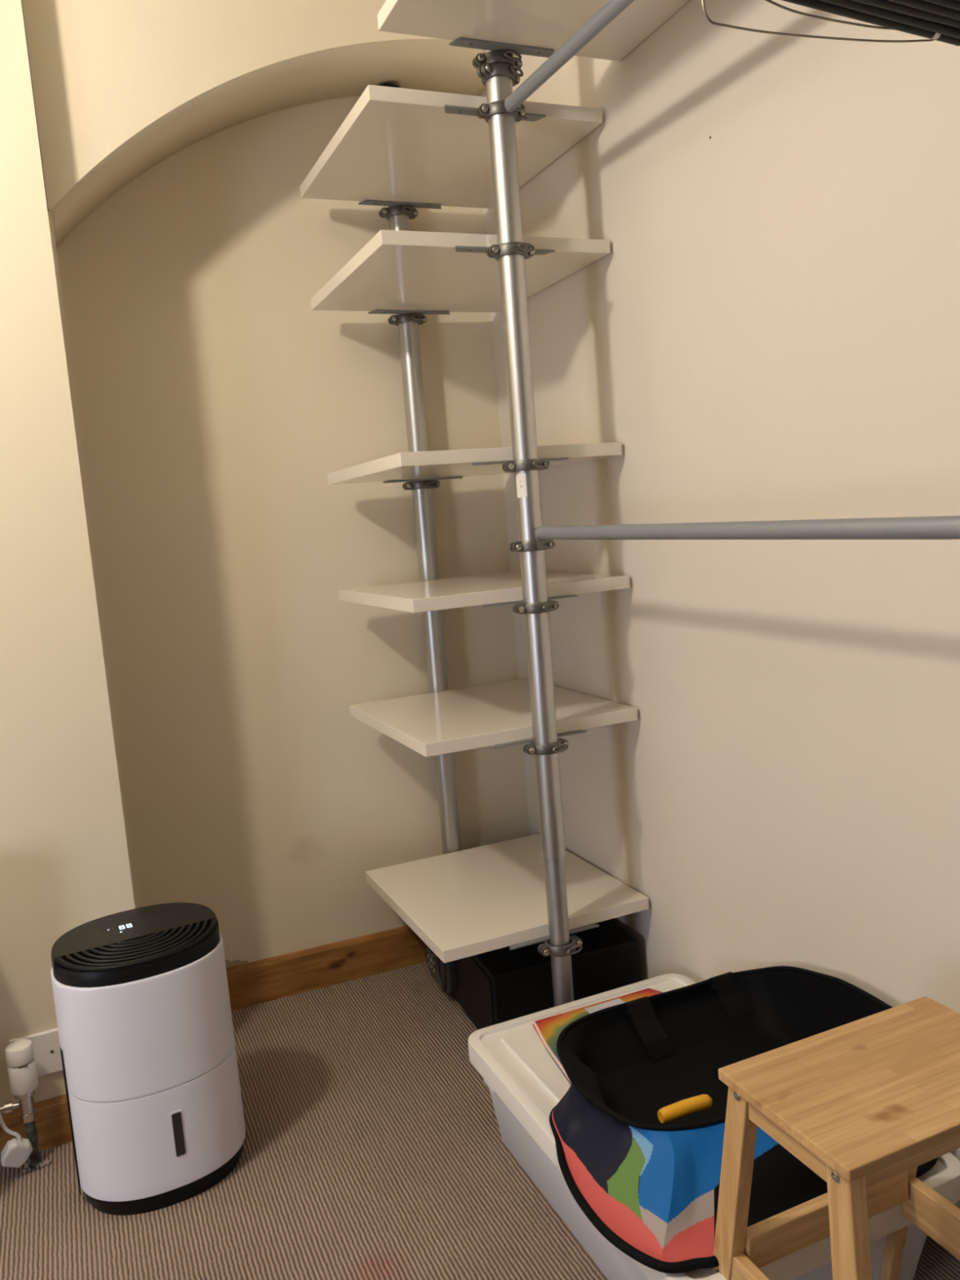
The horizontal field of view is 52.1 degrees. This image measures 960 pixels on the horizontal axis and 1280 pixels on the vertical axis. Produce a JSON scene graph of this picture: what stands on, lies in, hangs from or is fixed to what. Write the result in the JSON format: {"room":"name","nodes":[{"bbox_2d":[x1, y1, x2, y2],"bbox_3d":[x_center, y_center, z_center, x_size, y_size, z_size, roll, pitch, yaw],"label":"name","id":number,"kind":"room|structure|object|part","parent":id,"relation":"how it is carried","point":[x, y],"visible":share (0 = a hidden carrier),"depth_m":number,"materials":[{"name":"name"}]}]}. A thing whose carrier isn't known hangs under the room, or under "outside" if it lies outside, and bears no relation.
{"room":"bedroom","nodes":[
{"label":"bedroom","id":0,"kind":"room"},
{"bbox_2d":[0,0,135,1106],"bbox_3d":[-1.940,-0.189,1.692,2.328,2.620,0.515,-7,8,-23],"label":"wall pier","id":1,"kind":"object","parent":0,"point":[64,864],"visible":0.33,"depth_m":1.90,"materials":[{"name":"paint"}]},
{"bbox_2d":[8,1027,62,1076],"bbox_3d":[-0.857,0.823,1.964,0.146,0.088,0.012,-7,8,-23],"label":"socket plate","id":2,"kind":"object","parent":1,"relation":"attached to","point":[47,1055],"visible":0.38,"depth_m":1.96,"materials":[{"name":"white plastic"}]},
{"bbox_2d":[0,1093,72,1162],"bbox_3d":[-1.732,1.083,1.602,2.318,0.092,0.020,-7,8,-23],"label":"baseboard","id":3,"kind":"structure","parent":1,"relation":"attached to","point":[52,1123],"depth_m":1.96,"materials":[{"name":"brown wood"}]},
{"bbox_3d":[-1.394,0.724,1.632,0.987,0.506,0.176,-7,8,-23],"label":"radiator","id":4,"kind":"object","parent":1,"relation":"attached to","visible":0},
{"bbox_2d":[0,1111,32,1168],"bbox_3d":[-0.925,0.870,1.869,0.120,0.279,0.052,-2,7,17],"label":"plug","id":5,"kind":"object","parent":4,"relation":"hanging from","point":[16,1151],"visible":1,"depth_m":1.86,"materials":[{"name":"grey plastic"}]},
{"bbox_2d":[0,1039,40,1168],"bbox_3d":[-0.900,0.903,1.890,0.102,0.249,0.049,-7,8,-23],"label":"radiator valve","id":6,"kind":"object","parent":4,"relation":"attached to","point":[20,1054],"visible":0.99,"depth_m":1.88,"materials":[{"name":"white plastic"}]},
{"bbox_2d":[47,209,138,908],"bbox_3d":[-0.833,0.058,2.173,0.010,1.842,0.315,-7,8,-23],"label":"wall","id":7,"kind":"structure","parent":0,"point":[50,214],"depth_m":2.00,"materials":[{"name":"paint"}]},
{"bbox_2d":[21,0,516,247],"bbox_3d":[-0.445,-1.299,2.215,1.068,0.783,0.305,-7,8,-23],"label":"wall","id":8,"kind":"structure","parent":0,"point":[120,88],"depth_m":2.02,"materials":[{"name":"paint"}]},
{"bbox_2d":[56,96,529,962],"bbox_3d":[-0.480,-0.404,2.507,1.120,2.620,0.150,-7,8,-23],"label":"wall","id":9,"kind":"structure","parent":0,"point":[215,407],"depth_m":2.43,"materials":[{"name":"paint"}]},
{"bbox_2d":[225,959,248,968],"bbox_3d":[-0.625,0.816,2.492,0.074,0.024,0.005,-7,8,-22],"label":"trim","id":10,"kind":"structure","parent":9,"relation":"attached to","point":[228,964],"depth_m":2.49,"materials":[{"name":"beige paint"}]},
{"bbox_2d":[226,924,426,1010],"bbox_3d":[-0.328,0.844,2.603,1.059,0.105,0.020,-7,8,-22],"label":"baseboard","id":11,"kind":"structure","parent":9,"relation":"attached to","point":[260,981],"depth_m":2.56,"materials":[{"name":"brown wood"}]},
{"bbox_2d":[0,961,959,1279],"bbox_3d":[-0.742,1.216,0.677,3.600,0.100,3.550,-7,8,-23],"label":"floor","id":12,"kind":"structure","parent":0,"point":[374,1148],"depth_m":1.79,"materials":[{"name":"carpet"}]},
{"bbox_2d":[22,1158,51,1173],"bbox_3d":[-0.863,1.019,1.914,0.052,0.012,0.042,-7,8,-23],"label":"crumbs","id":13,"kind":"object","parent":12,"relation":"on","point":[48,1162],"visible":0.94,"depth_m":1.90,"materials":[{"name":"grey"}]},
{"bbox_2d":[50,902,245,1215],"bbox_3d":[-0.620,0.773,1.848,0.307,0.474,0.263,-7,8,-23],"label":"dehumidifier","id":14,"kind":"object","parent":12,"relation":"on","point":[142,1001],"visible":1,"depth_m":1.74,"materials":[{"name":"white plastic"}]},
{"bbox_3d":[-0.654,0.550,1.861,0.293,0.028,0.165,-7,8,-23],"label":"control panel","id":15,"kind":"part","parent":14,"relation":"part of","materials":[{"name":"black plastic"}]},
{"bbox_2d":[65,919,207,966],"bbox_3d":[-0.609,0.552,1.762,0.249,0.017,0.089,-7,8,-23],"label":"grille","id":16,"kind":"object","parent":14,"relation":"attached to","point":[155,947],"depth_m":1.76,"materials":[{"name":"black plastic"}]},
{"bbox_3d":[-0.611,0.881,1.862,0.306,0.187,0.262,-7,8,-23],"label":"water tank","id":17,"kind":"part","parent":14,"relation":"part of","materials":[{"name":"white plastic"}]},
{"bbox_2d":[422,920,639,1030],"bbox_3d":[0.101,0.782,2.421,0.382,0.205,0.540,-7,8,-23],"label":"storage box","id":18,"kind":"object","parent":12,"relation":"on","point":[503,984],"visible":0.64,"depth_m":2.20,"materials":[{"name":"black"}]},
{"bbox_3d":[-0.053,0.796,2.366,0.006,0.169,0.494,-7,7,-19],"label":"door","id":19,"kind":"part","parent":18,"relation":"part of","materials":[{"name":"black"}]},
{"bbox_2d":[299,0,959,1006],"bbox_3d":[0.201,-0.358,1.703,0.511,2.620,1.847,-7,8,-23],"label":"shelving unit","id":20,"kind":"object","parent":12,"relation":"on","point":[397,148],"visible":1,"depth_m":2.05,"materials":[{"name":"grey"}]},
{"bbox_3d":[-0.087,-1.061,2.155,0.496,0.027,0.550,-7,8,-23],"label":"shelf","id":21,"kind":"part","parent":20,"relation":"part of","materials":[{"name":"beige paint"}]},
{"bbox_3d":[-0.067,-0.807,2.187,0.496,0.027,0.550,-7,8,-23],"label":"shelf","id":22,"kind":"part","parent":20,"relation":"part of","materials":[{"name":"beige paint"}]},
{"bbox_3d":[-0.035,-0.399,2.237,0.496,0.027,0.550,-7,8,-23],"label":"shelf","id":23,"kind":"part","parent":20,"relation":"part of","materials":[{"name":"beige paint"}]},
{"bbox_3d":[-0.013,-0.118,2.271,0.496,0.027,0.550,-7,8,-23],"label":"shelf","id":24,"kind":"part","parent":20,"relation":"part of","materials":[{"name":"beige paint"}]},
{"bbox_3d":[0.009,0.169,2.307,0.496,0.027,0.550,-7,8,-23],"label":"shelf","id":25,"kind":"part","parent":20,"relation":"part of","materials":[{"name":"beige paint"}]},
{"bbox_3d":[0.043,0.599,2.359,0.496,0.027,0.550,-7,8,-23],"label":"shelf","id":26,"kind":"part","parent":20,"relation":"part of","materials":[{"name":"beige paint"}]},
{"bbox_3d":[0.264,-1.079,1.334,0.498,0.027,1.099,-7,8,-23],"label":"shelf","id":27,"kind":"part","parent":20,"relation":"part of","materials":[{"name":"beige paint"}]},
{"bbox_3d":[0.172,0.677,2.089,0.043,0.455,0.043,-7,8,-23],"label":"post","id":28,"kind":"part","parent":20,"relation":"part of","materials":[{"name":"grey metal"}]},
{"bbox_3d":[0.274,-0.954,1.348,0.023,0.044,1.100,-7,8,-23],"label":"hanging rail","id":29,"kind":"part","parent":20,"relation":"part of","materials":[{"name":"silver metal"}]},
{"bbox_3d":[0.336,-0.161,1.446,0.023,0.038,1.100,-7,8,-23],"label":"hanging rail","id":30,"kind":"part","parent":20,"relation":"part of","materials":[{"name":"silver metal"}]},
{"bbox_2d":[702,0,933,42],"bbox_3d":[0.390,-0.818,1.116,0.321,0.254,0.003,-7,7,-16],"label":"wire hanger","id":31,"kind":"object","parent":20,"relation":"hanging from","point":[708,20],"visible":0.73,"depth_m":1.12,"materials":[{"name":"black"}]},
{"bbox_2d":[764,0,894,30],"bbox_3d":[0.401,-0.818,1.091,0.305,0.250,0.003,-8,8,-24],"label":"wire hanger","id":32,"kind":"object","parent":20,"relation":"hanging from","point":[768,1],"visible":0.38,"depth_m":1.09,"materials":[{"name":"black"}]},
{"bbox_2d":[782,0,959,46],"bbox_3d":[0.407,-0.812,1.067,0.374,0.258,0.014,-6,7,-26],"label":"hanger","id":33,"kind":"object","parent":20,"relation":"hanging from","point":[815,4],"visible":0.64,"depth_m":1.09,"materials":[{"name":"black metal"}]},
{"bbox_2d":[819,0,959,39],"bbox_3d":[0.409,-0.807,1.052,0.373,0.264,0.013,-8,8,-26],"label":"hanger","id":34,"kind":"object","parent":20,"relation":"hanging from","point":[932,26],"visible":0.86,"depth_m":1.09,"materials":[{"name":"black plastic"}]},
{"bbox_2d":[851,0,959,28],"bbox_3d":[0.419,-0.810,1.041,0.374,0.258,0.014,-6,7,-26],"label":"hanger","id":35,"kind":"object","parent":20,"relation":"hanging from","point":[885,4],"visible":0.8,"depth_m":1.07,"materials":[{"name":"black plastic"}]},
{"bbox_2d":[887,0,959,20],"bbox_3d":[0.421,-0.805,1.027,0.373,0.263,0.013,-8,8,-26],"label":"hanger","id":36,"kind":"object","parent":20,"relation":"hanging from","point":[925,6],"visible":0.92,"depth_m":1.07,"materials":[{"name":"black plastic"}]},
{"bbox_2d":[922,0,959,10],"bbox_3d":[0.427,-0.804,1.014,0.373,0.263,0.013,-8,8,-26],"label":"hanger","id":37,"kind":"object","parent":20,"relation":"hanging from","point":[953,4],"visible":1,"depth_m":1.06,"materials":[{"name":"black plastic"}]},
{"bbox_2d":[467,973,959,1279],"bbox_3d":[0.346,0.859,1.671,0.500,0.197,0.746,-7,8,-23],"label":"storage box","id":38,"kind":"object","parent":12,"relation":"on","point":[524,1082],"visible":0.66,"depth_m":1.65,"materials":[{"name":"white plastic"}]},
{"bbox_3d":[0.271,0.766,1.821,0.500,0.039,0.386,-7,8,-23],"label":"lid","id":39,"kind":"part","parent":38,"relation":"part of","materials":[{"name":"white plastic"}]},
{"bbox_2d":[532,987,662,1084],"bbox_3d":[0.263,0.743,1.846,0.320,0.014,0.256,-7,8,-23],"label":"book","id":40,"kind":"object","parent":38,"relation":"on","point":[548,1028],"visible":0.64,"depth_m":1.91,"materials":[{"name":"multicoloured paper"}]},
{"bbox_3d":[0.251,0.726,1.941,0.080,0.001,0.036,-7,8,-23],"label":"label panel","id":41,"kind":"part","parent":40,"relation":"part of","materials":[{"name":"white paper"}]},
{"bbox_2d":[488,1088,927,1279],"bbox_3d":[0.347,0.871,1.671,0.468,0.172,0.706,-7,8,-23],"label":"tub","id":42,"kind":"object","parent":38,"relation":"attached to","point":[615,1264],"depth_m":1.56,"materials":[{"name":"white plastic"}]},
{"bbox_2d":[549,965,937,1273],"bbox_3d":[0.359,0.681,1.537,0.546,0.180,0.494,-7,8,-23],"label":"bag","id":43,"kind":"object","parent":38,"relation":"on","point":[650,1187],"depth_m":1.55,"materials":[{"name":"black fabric"}]},
{"bbox_3d":[0.311,0.708,1.486,0.090,0.024,0.024,-7,8,-23],"label":"tool handle","id":44,"kind":"part","parent":43,"relation":"part of","materials":[{"name":"yellow plastic"}]},
{"bbox_3d":[0.360,0.680,1.539,0.535,0.168,0.482,-7,8,-23],"label":"panel","id":45,"kind":"part","parent":43,"relation":"part of","materials":[{"name":"multicoloured fabric"}]},
{"bbox_3d":[0.418,0.797,1.481,0.500,0.039,0.350,-7,8,-23],"label":"lid","id":46,"kind":"part","parent":38,"relation":"part of","materials":[{"name":"white plastic"}]},
{"bbox_2d":[712,996,959,1279],"bbox_3d":[0.487,0.750,1.223,0.340,0.500,0.312,-7,8,-23],"label":"stool","id":47,"kind":"object","parent":12,"relation":"on","point":[864,1103],"visible":1,"depth_m":1.16,"materials":[{"name":"brown wood"}]},
{"bbox_3d":[0.319,0.767,1.252,0.022,0.486,0.128,-7,8,-23],"label":"leg","id":48,"kind":"part","parent":47,"relation":"part of","materials":[{"name":"brown wood"}]},
{"bbox_3d":[0.364,0.812,1.159,0.016,0.060,0.207,-7,8,-23],"label":"rail","id":49,"kind":"part","parent":47,"relation":"part of","materials":[{"name":"brown wood"}]},
{"bbox_3d":[0.485,0.513,1.154,0.340,0.014,0.215,-7,8,-23],"label":"seat","id":50,"kind":"part","parent":47,"relation":"part of","materials":[{"name":"brown wood"}]},
{"bbox_3d":[0.406,0.784,1.051,0.022,0.486,0.057,-7,8,-23],"label":"leg","id":51,"kind":"part","parent":47,"relation":"part of","materials":[{"name":"brown wood"}]},
{"bbox_3d":[0.586,0.732,1.365,0.022,0.486,0.128,-7,8,-23],"label":"leg","id":52,"kind":"part","parent":47,"relation":"part of","materials":[{"name":"brown wood"}]},
{"bbox_3d":[0.631,0.777,1.272,0.016,0.060,0.207,-7,8,-23],"label":"rail","id":53,"kind":"part","parent":47,"relation":"part of","materials":[{"name":"brown wood"}]},
{"bbox_2d":[480,0,959,1260],"bbox_3d":[0.733,-0.342,1.234,0.100,2.620,3.450,-7,8,-23],"label":"wall","id":54,"kind":"structure","parent":0,"point":[768,329],"depth_m":1.71,"materials":[{"name":"paint"}]}
]}

